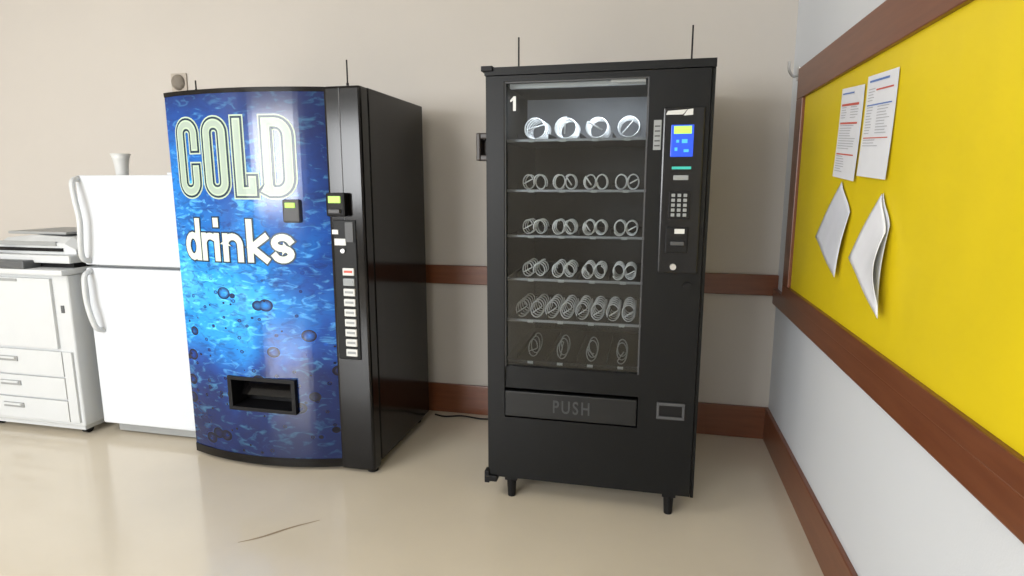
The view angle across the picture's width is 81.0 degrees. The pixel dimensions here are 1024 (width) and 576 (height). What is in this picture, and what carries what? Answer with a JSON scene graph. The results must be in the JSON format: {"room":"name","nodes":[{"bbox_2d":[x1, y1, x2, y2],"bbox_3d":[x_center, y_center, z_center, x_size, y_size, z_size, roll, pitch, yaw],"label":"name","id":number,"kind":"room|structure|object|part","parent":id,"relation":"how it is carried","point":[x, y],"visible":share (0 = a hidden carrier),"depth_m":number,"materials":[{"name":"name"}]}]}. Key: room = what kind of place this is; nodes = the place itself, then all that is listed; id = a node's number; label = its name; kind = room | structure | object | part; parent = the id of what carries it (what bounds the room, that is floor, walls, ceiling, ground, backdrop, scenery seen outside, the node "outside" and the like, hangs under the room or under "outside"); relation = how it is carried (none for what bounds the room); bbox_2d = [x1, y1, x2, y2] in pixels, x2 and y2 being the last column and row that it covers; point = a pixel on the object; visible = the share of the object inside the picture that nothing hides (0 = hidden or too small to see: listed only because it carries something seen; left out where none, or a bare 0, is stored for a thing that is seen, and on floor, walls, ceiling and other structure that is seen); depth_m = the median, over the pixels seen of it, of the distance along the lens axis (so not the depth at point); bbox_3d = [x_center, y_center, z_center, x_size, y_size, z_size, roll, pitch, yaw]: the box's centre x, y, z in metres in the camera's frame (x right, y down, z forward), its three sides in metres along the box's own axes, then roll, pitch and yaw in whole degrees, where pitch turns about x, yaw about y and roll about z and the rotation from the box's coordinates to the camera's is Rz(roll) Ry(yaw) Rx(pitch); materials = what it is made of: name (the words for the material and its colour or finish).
{"room":"break room","nodes":[
{"label":"break room","id":0,"kind":"room"},
{"bbox_2d":[0,0,798,406],"bbox_3d":[-1.942,-0.787,3.853,7.075,3.200,0.100,2,10,13],"label":"wall","id":1,"kind":"structure","parent":0,"point":[82,82],"depth_m":3.46,"materials":[{"name":"beige paint"}]},
{"bbox_2d":[171,73,187,91],"bbox_3d":[-2.078,-1.277,3.724,0.110,0.110,0.048,2,10,13],"label":"wall sensor","id":2,"kind":"object","parent":1,"relation":"attached to","point":[178,80],"visible":0.94,"depth_m":3.72,"materials":[{"name":"beige plastic"}]},
{"bbox_2d":[429,382,768,438],"bbox_3d":[-1.955,0.613,4.032,6.875,0.180,0.020,2,10,13],"label":"baseboard","id":3,"kind":"structure","parent":1,"relation":"attached to","point":[745,421],"depth_m":3.35,"materials":[{"name":"brown wood"}]},
{"bbox_2d":[426,264,778,295],"bbox_3d":[-1.956,-0.141,3.901,6.875,0.110,0.025,2,10,13],"label":"trim","id":4,"kind":"structure","parent":1,"relation":"attached to","point":[715,283],"depth_m":3.21,"materials":[{"name":"brown wood"}]},
{"bbox_2d":[0,410,823,575],"bbox_3d":[-2.832,1.399,0.241,6.875,0.100,7.954,2,10,13],"label":"floor","id":5,"kind":"structure","parent":0,"point":[107,500],"depth_m":2.53,"materials":[{"name":"tile"}]},
{"bbox_2d":[0,227,104,431],"bbox_3d":[-2.654,0.210,3.589,0.775,1.122,0.660,2,10,13],"label":"photocopier","id":6,"kind":"object","parent":5,"relation":"on","point":[49,373],"visible":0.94,"depth_m":3.27,"materials":[{"name":"plastic"}]},
{"bbox_3d":[-2.798,0.388,3.328,0.140,0.028,0.008,2,10,13],"label":"drawer handle","id":7,"kind":"part","parent":6,"relation":"part of","materials":[{"name":"grey plastic"}]},
{"bbox_3d":[-2.798,0.526,3.352,0.140,0.028,0.008,2,10,13],"label":"drawer handle","id":8,"kind":"part","parent":6,"relation":"part of","materials":[{"name":"grey plastic"}]},
{"bbox_3d":[-2.798,0.654,3.373,0.140,0.028,0.008,2,10,13],"label":"drawer handle","id":9,"kind":"part","parent":6,"relation":"part of","materials":[{"name":"grey plastic"}]},
{"bbox_3d":[-2.811,-0.137,3.275,0.480,0.043,0.100,2,10,13],"label":"control panel","id":10,"kind":"part","parent":6,"relation":"part of","materials":[{"name":"plastic"}]},
{"bbox_3d":[-2.752,0.402,3.330,0.650,0.140,0.016,2,10,13],"label":"paper drawer","id":11,"kind":"part","parent":6,"relation":"part of","materials":[{"name":"plastic"}]},
{"bbox_3d":[-2.752,0.540,3.354,0.650,0.120,0.016,2,10,13],"label":"paper drawer","id":12,"kind":"part","parent":6,"relation":"part of","materials":[{"name":"plastic"}]},
{"bbox_3d":[-2.752,0.669,3.376,0.650,0.120,0.016,2,10,13],"label":"paper drawer","id":13,"kind":"part","parent":6,"relation":"part of","materials":[{"name":"plastic"}]},
{"bbox_2d":[8,227,76,234],"bbox_3d":[-2.593,-0.333,3.483,0.400,0.015,0.340,2,10,13],"label":"tray","id":14,"kind":"object","parent":6,"relation":"on","point":[59,230],"depth_m":3.35,"materials":[{"name":"grey plastic"}]},
{"bbox_2d":[69,172,195,437],"bbox_3d":[-1.895,0.071,3.469,0.662,1.437,0.750,2,10,13],"label":"refrigerator","id":15,"kind":"object","parent":5,"relation":"on","point":[126,224],"visible":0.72,"depth_m":3.17,"materials":[{"name":"white metal"}]},
{"bbox_3d":[-2.253,-0.352,3.129,0.053,0.460,0.088,-2,10,-11],"label":"handle","id":16,"kind":"part","parent":15,"relation":"part of","materials":[{"name":"plastic"}]},
{"bbox_3d":[-2.236,0.073,3.198,0.065,0.350,0.077,2,10,13],"label":"handle","id":17,"kind":"part","parent":15,"relation":"part of","materials":[{"name":"plastic"}]},
{"bbox_2d":[109,153,130,174],"bbox_3d":[-2.141,-0.671,3.290,0.100,0.128,0.100,2,10,13],"label":"cup","id":18,"kind":"object","parent":15,"relation":"on","point":[120,160],"visible":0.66,"depth_m":3.26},
{"bbox_3d":[-1.954,-0.350,3.131,0.662,0.470,0.072,2,10,13],"label":"freezer door","id":19,"kind":"part","parent":15,"relation":"part of","materials":[{"name":"white metal"}]},
{"bbox_3d":[-1.954,0.328,3.247,0.662,0.875,0.072,2,10,13],"label":"door","id":20,"kind":"part","parent":15,"relation":"part of","materials":[{"name":"white metal"}]},
{"bbox_2d":[241,520,318,541],"bbox_3d":[-0.934,0.978,2.416,0.229,0.001,0.217,2,10,13],"label":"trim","id":21,"kind":"structure","parent":5,"relation":"on","point":[317,520],"depth_m":2.41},
{"bbox_2d":[163,60,428,471],"bbox_3d":[-1.074,-0.127,3.161,1.012,1.930,0.795,2,10,13],"label":"vending machine","id":22,"kind":"object","parent":5,"relation":"on","point":[300,215],"visible":1,"depth_m":2.83,"materials":[{"name":"printed plastic"},{"name":"dark plastic"},{"name":"black painted metal"}]},
{"bbox_3d":[-1.232,-0.889,2.725,0.832,0.020,0.134,2,10,13],"label":"panel trim","id":23,"kind":"part","parent":22,"relation":"part of","materials":[{"name":"black metal"}]},
{"bbox_3d":[-1.231,-0.032,2.873,0.832,1.720,0.130,2,10,13],"label":"panel","id":24,"kind":"part","parent":22,"relation":"part of","materials":[{"name":"blue plastic"}]},
{"bbox_3d":[-1.232,0.837,3.018,0.832,0.042,0.134,2,10,13],"label":"panel trim","id":25,"kind":"part","parent":22,"relation":"part of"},
{"bbox_2d":[284,203,294,207],"bbox_3d":[-1.000,-0.372,2.701,0.051,0.024,0.007,2,10,13],"label":"light","id":26,"kind":"object","parent":22,"relation":"attached to","point":[286,205],"depth_m":2.70,"materials":[{"name":"yellow plastic"}]},
{"bbox_2d":[328,196,340,202],"bbox_3d":[-0.785,-0.390,2.651,0.060,0.031,0.006,2,10,13],"label":"light","id":27,"kind":"object","parent":22,"relation":"on","point":[331,199],"depth_m":2.65,"materials":[{"name":"yellow plastic"}]},
{"bbox_2d":[435,413,487,419],"bbox_3d":[-0.194,0.775,3.579,0.562,0.010,0.036,2,10,10],"label":"power cable","id":28,"kind":"object","parent":5,"relation":"on","point":[435,413],"visible":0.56,"depth_m":3.60,"materials":[{"name":"plastic"}]},
{"bbox_2d":[476,25,717,514],"bbox_3d":[0.378,-0.102,2.820,0.944,1.995,0.878,2,10,13],"label":"vending machine","id":29,"kind":"object","parent":5,"relation":"on","point":[598,175],"visible":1,"depth_m":2.53,"materials":[{"name":"black paint"}]},
{"bbox_3d":[0.000,0.880,2.697,0.056,0.100,0.052,2,10,13],"label":"leg","id":30,"kind":"part","parent":29,"relation":"part of","materials":[{"name":"plastic"}]},
{"bbox_2d":[507,328,639,369],"bbox_3d":[0.325,0.241,2.871,0.588,0.092,0.615,2,10,13],"label":"tray","id":31,"kind":"object","parent":29,"relation":"on","point":[560,347],"depth_m":2.78,"materials":[{"name":"metal"}]},
{"bbox_2d":[507,293,641,326],"bbox_3d":[0.325,0.064,2.841,0.588,0.085,0.615,2,10,13],"label":"tray","id":32,"kind":"object","parent":29,"relation":"on","point":[524,307],"depth_m":2.67,"materials":[{"name":"metal"}]},
{"bbox_2d":[507,258,642,284],"bbox_3d":[0.325,-0.109,2.811,0.588,0.077,0.615,2,10,13],"label":"tray","id":33,"kind":"object","parent":29,"relation":"on","point":[523,269],"depth_m":2.64,"materials":[{"name":"metal"}]},
{"bbox_2d":[507,218,642,239],"bbox_3d":[0.325,-0.292,2.780,0.588,0.077,0.615,2,10,13],"label":"tray","id":34,"kind":"object","parent":29,"relation":"on","point":[516,227],"depth_m":2.59,"materials":[{"name":"metal"}]},
{"bbox_2d":[507,174,643,192],"bbox_3d":[0.325,-0.479,2.748,0.588,0.077,0.615,2,10,13],"label":"tray","id":35,"kind":"object","parent":29,"relation":"on","point":[516,183],"depth_m":2.52,"materials":[{"name":"metal"}]},
{"bbox_2d":[507,116,647,148],"bbox_3d":[0.309,-0.683,2.642,0.588,0.106,0.470,2,10,13],"label":"tray","id":36,"kind":"object","parent":29,"relation":"on","point":[598,132],"depth_m":2.61,"materials":[{"name":"metal"}]},
{"bbox_3d":[0.363,-0.794,2.865,0.588,0.214,0.010,2,10,13],"label":"interior panel","id":37,"kind":"part","parent":29,"relation":"part of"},
{"bbox_2d":[654,125,659,145],"bbox_3d":[0.549,-0.575,2.269,0.020,0.077,0.002,2,10,13],"label":"print","id":38,"kind":"object","parent":29,"relation":"attached to","point":[656,127],"depth_m":2.27,"materials":[{"name":"grey plastic"}]},
{"bbox_3d":[0.663,0.906,2.549,0.056,0.100,0.052,2,10,13],"label":"leg","id":39,"kind":"part","parent":29,"relation":"part of","materials":[{"name":"plastic"}]},
{"bbox_3d":[0.642,0.499,2.432,0.086,0.044,0.005,2,10,13],"label":"return door","id":40,"kind":"part","parent":29,"relation":"part of","materials":[{"name":"plastic"}]},
{"bbox_3d":[0.622,-0.082,2.319,0.024,0.024,0.016,2,10,13],"label":"return knob","id":41,"kind":"part","parent":29,"relation":"part of","materials":[{"name":"metal"}]},
{"bbox_3d":[0.641,-0.365,2.281,0.150,0.625,0.014,2,10,13],"label":"control panel","id":42,"kind":"part","parent":29,"relation":"part of","materials":[{"name":"black plastic"}]},
{"bbox_2d":[672,166,690,168],"bbox_3d":[0.638,-0.452,2.259,0.070,0.010,0.006,2,10,13],"label":"light","id":43,"kind":"object","parent":29,"relation":"on","point":[673,167],"depth_m":2.26,"materials":[{"name":"teal plastic"}]},
{"bbox_2d":[768,0,1023,575],"bbox_3d":[0.569,0.001,-0.779,0.100,3.200,7.954,2,10,13],"label":"wall","id":44,"kind":"structure","parent":0,"point":[893,509],"depth_m":1.87,"materials":[{"name":"paint"}]},
{"bbox_2d":[788,61,800,80],"bbox_3d":[1.347,-1.033,2.852,0.086,0.082,0.039,-6,11,-30],"label":"wall hook","id":45,"kind":"object","parent":44,"relation":"attached to","point":[789,62],"visible":0.91,"depth_m":2.85,"materials":[{"name":"metal"}]},
{"bbox_3d":[1.334,-1.038,2.852,0.065,0.073,0.018,-3,10,-18],"label":"hook arm","id":46,"kind":"part","parent":45,"relation":"part of","materials":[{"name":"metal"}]},
{"bbox_2d":[763,408,857,575],"bbox_3d":[0.509,1.390,-0.539,0.020,0.180,7.934,2,10,13],"label":"baseboard","id":47,"kind":"structure","parent":44,"relation":"attached to","point":[831,556],"depth_m":2.39,"materials":[{"name":"brown wood"}]},
{"bbox_2d":[772,289,1023,543],"bbox_3d":[0.506,0.690,-0.660,0.025,0.080,7.929,2,10,13],"label":"trim","id":48,"kind":"structure","parent":44,"relation":"attached to","point":[994,494],"depth_m":1.39,"materials":[{"name":"brown wood"}]},
{"bbox_2d":[781,0,1023,497],"bbox_3d":[0.865,-0.139,0.818,0.030,1.060,4.200,2,10,13],"label":"bulletin board","id":49,"kind":"object","parent":44,"relation":"attached to","point":[947,335],"visible":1,"depth_m":1.41,"materials":[{"name":"yellow fabric"}]},
{"bbox_2d":[815,182,849,276],"bbox_3d":[1.158,-0.218,2.180,0.018,0.330,0.375,2,10,13],"label":"paper","id":50,"kind":"object","parent":49,"relation":"hanging from","point":[830,232],"visible":1,"depth_m":2.13,"materials":[{"name":"white paper"}]},
{"bbox_2d":[833,84,864,180],"bbox_3d":[1.146,-0.528,2.049,0.009,0.325,0.240,2,10,13],"label":"paper sheet","id":51,"kind":"object","parent":49,"relation":"attached to","point":[852,100],"visible":1,"depth_m":2.04,"materials":[{"name":"grey paper"}]},
{"bbox_2d":[848,193,889,318],"bbox_3d":[1.051,-0.103,1.771,0.042,0.350,0.315,3,10,15],"label":"paper","id":52,"kind":"object","parent":49,"relation":"hanging from","point":[865,257],"visible":1,"depth_m":1.72,"materials":[{"name":"white paper"}]},
{"bbox_2d":[856,67,899,179],"bbox_3d":[1.087,-0.484,1.790,0.008,0.320,0.250,2,10,13],"label":"paper sheet","id":53,"kind":"object","parent":49,"relation":"attached to","point":[882,87],"visible":1,"depth_m":1.78,"materials":[{"name":"grey paper"}]}
]}

